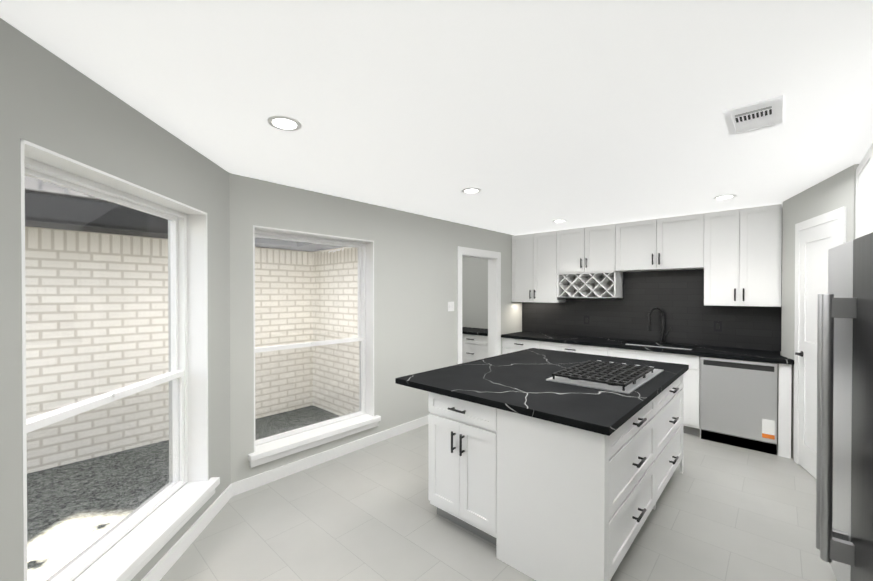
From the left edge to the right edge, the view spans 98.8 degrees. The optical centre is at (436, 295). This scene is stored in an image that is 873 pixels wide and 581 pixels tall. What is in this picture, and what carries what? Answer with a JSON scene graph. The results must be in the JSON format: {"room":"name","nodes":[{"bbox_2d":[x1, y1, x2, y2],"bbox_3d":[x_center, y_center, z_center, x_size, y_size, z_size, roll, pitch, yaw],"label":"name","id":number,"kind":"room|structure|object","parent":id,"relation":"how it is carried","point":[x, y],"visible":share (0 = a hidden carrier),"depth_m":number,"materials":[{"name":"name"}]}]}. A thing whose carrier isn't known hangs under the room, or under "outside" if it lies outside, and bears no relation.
{"room":"kitchen","nodes":[
{"label":"kitchen","id":0,"kind":"room"},
{"bbox_2d":[0,18,230,580],"bbox_3d":[-1.584,0.303,1.563,0.250,2.440,2.700,0,0,-4],"label":"wall","id":1,"kind":"structure","parent":0,"point":[49,100],"depth_m":1.53,"materials":[{"name":"grey paint"}]},
{"bbox_2d":[20,138,208,580],"bbox_3d":[-1.587,0.349,1.893,0.206,1.795,1.210,0,0,-4],"label":"window","id":2,"kind":"structure","parent":1,"relation":"in","point":[187,375],"depth_m":2.04,"materials":[{"name":"white"}]},
{"bbox_2d":[74,477,219,580],"bbox_3d":[-1.520,1.294,1.905,0.180,0.104,1.300,0,0,-4],"label":"window sill","id":3,"kind":"structure","parent":1,"relation":"attached to","point":[132,553],"depth_m":1.95,"materials":[{"name":"white wood"}]},
{"bbox_2d":[141,484,231,580],"bbox_3d":[-1.449,1.476,1.531,0.014,0.095,2.600,0,0,-4],"label":"baseboard","id":4,"kind":"structure","parent":1,"relation":"attached to","point":[159,570],"depth_m":2.25,"materials":[{"name":"white wood"}]},
{"bbox_2d":[27,406,339,580],"bbox_3d":[-2.565,1.507,1.432,3.500,0.035,6.500,0,1,43],"label":"gravel","id":5,"kind":"object","parent":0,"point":[90,501],"depth_m":2.80,"materials":[{"name":"grey gravel"}]},
{"bbox_2d":[229,173,521,482],"bbox_3d":[-0.199,0.283,4.484,0.250,2.440,4.810,0,1,43],"label":"wall","id":6,"kind":"structure","parent":0,"point":[257,202],"depth_m":3.92,"materials":[{"name":"grey paint"}]},
{"bbox_2d":[253,225,373,451],"bbox_3d":[-1.115,0.338,3.452,0.206,1.795,1.190,0,1,43],"label":"window","id":7,"kind":"structure","parent":6,"relation":"in","point":[365,319],"depth_m":3.62,"materials":[{"name":"white"}]},
{"bbox_2d":[248,414,380,467],"bbox_3d":[-1.065,1.284,3.413,0.180,0.104,1.280,0,1,43],"label":"window sill","id":8,"kind":"structure","parent":6,"relation":"attached to","point":[281,448],"depth_m":3.29,"materials":[{"name":"white wood"}]},
{"bbox_2d":[231,415,427,495],"bbox_3d":[-0.301,1.458,4.185,0.014,0.095,3.700,0,1,43],"label":"baseboard","id":9,"kind":"structure","parent":6,"relation":"attached to","point":[256,481],"depth_m":3.36,"materials":[{"name":"white wood"}]},
{"bbox_2d":[448,302,453,310],"bbox_3d":[0.184,0.132,4.708,0.010,0.120,0.120,0,1,43],"label":"switch plate","id":10,"kind":"object","parent":6,"relation":"attached to","point":[450,306],"visible":1,"depth_m":4.71,"materials":[{"name":"white plastic"}]},
{"bbox_2d":[457,246,500,363],"bbox_3d":[0.552,0.428,5.221,0.166,2.140,1.000,0,1,43],"label":"door frame","id":11,"kind":"structure","parent":6,"relation":"attached to","point":[494,302],"depth_m":5.47,"materials":[{"name":"white wood"}]},
{"bbox_2d":[0,0,872,234],"bbox_3d":[-0.378,-0.952,2.394,6.500,0.060,8.400,0,1,43],"label":"ceiling","id":12,"kind":"structure","parent":0,"point":[530,116],"depth_m":1.69,"materials":[{"name":"white paint"}]},
{"bbox_2d":[267,115,301,130],"bbox_3d":[-0.806,-0.915,1.986,0.170,0.008,0.170,0,1,43],"label":"recessed light","id":13,"kind":"object","parent":12,"relation":"in","point":[285,123],"visible":1,"depth_m":1.98,"materials":[{"name":"white"}]},
{"bbox_2d":[462,188,480,193],"bbox_3d":[0.305,-0.924,3.287,0.170,0.008,0.170,0,1,43],"label":"recessed light","id":14,"kind":"object","parent":12,"relation":"in","point":[471,190],"visible":0.98,"depth_m":3.27,"materials":[{"name":"white"}]},
{"bbox_2d":[553,219,566,221],"bbox_3d":[1.534,-0.934,4.656,0.170,0.008,0.170,0,1,43],"label":"recessed light","id":15,"kind":"object","parent":12,"relation":"in","point":[561,220],"visible":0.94,"depth_m":4.61,"materials":[{"name":"white"}]},
{"bbox_2d":[714,194,735,199],"bbox_3d":[2.702,-0.926,3.504,0.170,0.008,0.170,0,1,43],"label":"recessed light","id":16,"kind":"object","parent":12,"relation":"in","point":[721,197],"visible":0.98,"depth_m":3.50,"materials":[{"name":"white"}]},
{"bbox_2d":[723,95,782,136],"bbox_3d":[1.631,-0.914,1.922,0.220,0.010,0.380,0,1,43],"label":"ceiling vent","id":17,"kind":"object","parent":12,"relation":"in","point":[760,115],"visible":0.96,"depth_m":1.90,"materials":[{"name":"white metal"}]},
{"bbox_2d":[160,424,836,580],"bbox_3d":[-0.483,1.568,2.371,6.700,0.100,8.700,0,1,43],"label":"floor","id":18,"kind":"structure","parent":0,"point":[723,512],"depth_m":2.43,"materials":[{"name":"tile"}]},
{"bbox_2d":[462,335,487,362],"bbox_3d":[0.735,1.052,6.214,0.917,0.880,0.600,0,1,43],"label":"base cabinet","id":19,"kind":"object","parent":18,"relation":"on","point":[474,344],"depth_m":5.94,"materials":[{"name":"white wood"}]},
{"bbox_2d":[462,327,487,334],"bbox_3d":[0.451,0.590,6.448,1.656,0.040,0.635,0,1,43],"label":"countertop","id":20,"kind":"structure","parent":19,"relation":"on","point":[465,330],"depth_m":6.03,"materials":[{"name":"black stone"}]},
{"bbox_2d":[501,336,544,353],"bbox_3d":[1.424,1.056,5.582,0.658,0.880,0.600,0,1,43],"label":"base cabinet","id":21,"kind":"object","parent":18,"relation":"on","point":[509,346],"depth_m":5.38,"materials":[{"name":"white wood"}]},
{"bbox_2d":[428,374,683,580],"bbox_3d":[1.033,1.075,2.844,1.190,0.880,2.010,0,1,43],"label":"kitchen island","id":22,"kind":"object","parent":18,"relation":"on","point":[536,499],"visible":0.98,"depth_m":2.08,"materials":[{"name":"white wood"}]},
{"bbox_2d":[395,348,688,435],"bbox_3d":[0.935,0.614,2.964,1.480,0.040,2.040,0,1,43],"label":"island countertop","id":23,"kind":"structure","parent":22,"relation":"on","point":[517,382],"depth_m":2.44,"materials":[{"name":"black stone"}]},
{"bbox_2d":[546,360,663,393],"bbox_3d":[1.286,0.570,2.798,0.540,0.048,0.930,0,1,43],"label":"cooktop","id":24,"kind":"object","parent":23,"relation":"in","point":[625,378],"visible":1,"depth_m":2.62,"materials":[{"name":"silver metal"}]},
{"bbox_2d":[545,340,612,356],"bbox_3d":[1.957,1.059,5.093,1.033,0.880,0.600,0,1,43],"label":"base cabinet","id":25,"kind":"object","parent":18,"relation":"on","point":[577,348],"depth_m":4.80,"materials":[{"name":"white wood"}]},
{"bbox_2d":[613,344,708,438],"bbox_3d":[2.613,1.063,4.491,0.995,0.880,0.600,0,1,43],"label":"base cabinet","id":26,"kind":"object","parent":18,"relation":"on","point":[692,377],"depth_m":4.02,"materials":[{"name":"white wood"}]},
{"bbox_2d":[505,332,793,363],"bbox_3d":[2.333,0.602,4.721,3.156,0.040,0.635,0,1,43],"label":"countertop","id":27,"kind":"structure","parent":26,"relation":"on","point":[594,342],"depth_m":4.36,"materials":[{"name":"black stone"}]},
{"bbox_2d":[648,307,670,342],"bbox_3d":[2.739,0.361,4.587,0.221,0.441,0.191,0,1,43],"label":"faucet","id":28,"kind":"object","parent":27,"relation":"on","point":[662,323],"visible":1,"depth_m":4.60,"materials":[{"name":"black metal"}]},
{"bbox_2d":[701,356,777,454],"bbox_3d":[3.181,1.071,3.928,0.596,0.872,0.602,0,1,43],"label":"dishwasher","id":29,"kind":"object","parent":18,"relation":"on","point":[739,403],"visible":0.94,"depth_m":3.71,"materials":[{"name":"silver metal"}]},
{"bbox_2d":[816,232,872,580],"bbox_3d":[2.118,0.636,1.501,0.824,1.775,0.910,0,0,37],"label":"fridge","id":30,"kind":"object","parent":18,"relation":"on","point":[844,504],"visible":1,"depth_m":1.68,"materials":[{"name":"grey metal"}]},
{"bbox_2d":[462,252,781,437],"bbox_3d":[2.041,0.276,5.557,5.900,2.440,0.200,0,1,43],"label":"wall","id":31,"kind":"structure","parent":0,"point":[474,292],"depth_m":6.65,"materials":[{"name":"grey paint"}]},
{"bbox_2d":[512,230,565,302],"bbox_3d":[1.563,-0.417,5.628,0.788,1.024,0.330,0,1,43],"label":"upper cabinet","id":32,"kind":"object","parent":31,"relation":"attached to","point":[535,256],"depth_m":5.49,"materials":[{"name":"white wood"}]},
{"bbox_2d":[560,223,619,275],"bbox_3d":[2.118,-0.623,5.117,0.841,0.604,0.330,0,1,43],"label":"upper cabinet","id":33,"kind":"object","parent":31,"relation":"attached to","point":[593,248],"depth_m":4.96,"materials":[{"name":"white wood"}]},
{"bbox_2d":[584,272,622,298],"bbox_3d":[2.245,-0.149,5.018,0.394,0.351,0.310,0,1,43],"label":"wine rack","id":34,"kind":"object","parent":31,"relation":"attached to","point":[597,285],"depth_m":4.98,"materials":[{"name":"white wood"}]},
{"bbox_2d":[522,265,781,351],"bbox_3d":[2.512,0.125,4.982,3.068,0.910,0.008,0,1,43],"label":"backsplash","id":35,"kind":"structure","parent":31,"relation":"attached to","point":[676,297],"depth_m":4.67,"materials":[{"name":"tile"}]},
{"bbox_2d":[584,316,588,323],"bbox_3d":[2.134,0.343,5.319,0.076,0.120,0.007,0,1,43],"label":"electrical outlet","id":36,"kind":"object","parent":35,"relation":"attached to","point":[586,319],"visible":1,"depth_m":5.32,"materials":[{"name":"grey plastic"}]},
{"bbox_2d":[714,321,721,331],"bbox_3d":[3.240,0.350,4.305,0.076,0.120,0.007,0,1,43],"label":"electrical outlet","id":37,"kind":"object","parent":35,"relation":"attached to","point":[717,326],"visible":1,"depth_m":4.30,"materials":[{"name":"grey plastic"}]},
{"bbox_2d":[620,213,703,271],"bbox_3d":[2.701,-0.620,4.582,0.986,0.604,0.330,0,1,43],"label":"upper cabinet","id":38,"kind":"object","parent":31,"relation":"attached to","point":[677,242],"depth_m":4.40,"materials":[{"name":"white wood"}]},
{"bbox_2d":[696,204,781,306],"bbox_3d":[3.274,-0.406,4.058,0.691,1.024,0.330,0,1,43],"label":"upper cabinet","id":39,"kind":"object","parent":31,"relation":"attached to","point":[735,254],"depth_m":3.90,"materials":[{"name":"white wood"}]},
{"bbox_2d":[782,165,853,470],"bbox_3d":[3.223,0.293,3.149,0.100,2.440,1.180,0,0,25],"label":"wall","id":40,"kind":"structure","parent":0,"point":[833,192],"depth_m":3.45,"materials":[{"name":"grey paint"}]},
{"bbox_2d":[794,206,846,478],"bbox_3d":[3.120,0.431,3.065,0.252,2.165,0.737,0,1,43],"label":"door","id":41,"kind":"structure","parent":40,"relation":"attached to","point":[817,237],"depth_m":3.19,"materials":[{"name":"white wood"}]},
{"bbox_2d":[855,153,866,238],"bbox_3d":[2.923,-0.581,2.134,0.640,0.600,0.688,0,1,43],"label":"upper cabinet","id":42,"kind":"object","parent":40,"relation":"attached to","point":[864,197],"depth_m":2.47,"materials":[{"name":"white wood"}]},
{"bbox_2d":[853,164,858,239],"bbox_3d":[3.248,0.298,2.411,0.767,2.440,0.100,0,1,43],"label":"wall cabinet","id":43,"kind":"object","parent":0,"point":[856,166],"depth_m":2.62,"materials":[{"name":"grey paint"}]},
{"bbox_3d":[1.285,0.316,-0.237,0.120,2.440,6.458,0,1,43],"label":"wall","id":44,"kind":"structure","parent":0,"visible":0},
{"bbox_2d":[867,143,872,233],"bbox_3d":[2.519,-0.578,1.694,0.640,0.600,0.750,0,1,43],"label":"upper cabinet","id":45,"kind":"object","parent":44,"relation":"attached to","point":[870,151],"depth_m":2.18,"materials":[{"name":"white wood"}]},
{"label":"outside","id":46,"kind":"structure","parent":0,"visible":0},
{"bbox_2d":[25,226,312,473],"bbox_3d":[-3.863,0.470,2.784,0.250,2.090,6.750,0,1,43],"label":"brick wall","id":47,"kind":"structure","parent":46,"point":[83,298],"depth_m":3.51,"materials":[{"name":"beige brick"}]},
{"bbox_2d":[25,190,342,251],"bbox_3d":[-3.376,-0.677,2.330,1.570,0.230,6.750,0,1,43],"label":"eave","id":48,"kind":"object","parent":47,"relation":"on","point":[36,204],"depth_m":3.13,"materials":[{"name":"black"}]},
{"bbox_2d":[25,176,118,204],"bbox_3d":[-4.652,-1.557,3.019,2.650,1.560,6.050,0,1,43],"label":"roof","id":49,"kind":"structure","parent":48,"relation":"on","point":[40,188],"depth_m":2.95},
{"bbox_2d":[312,247,358,415],"bbox_3d":[-1.131,0.458,4.601,1.320,2.090,0.120,0,1,43],"label":"brick wall","id":50,"kind":"structure","parent":46,"point":[320,294],"depth_m":4.62,"materials":[{"name":"beige brick"}]}
]}

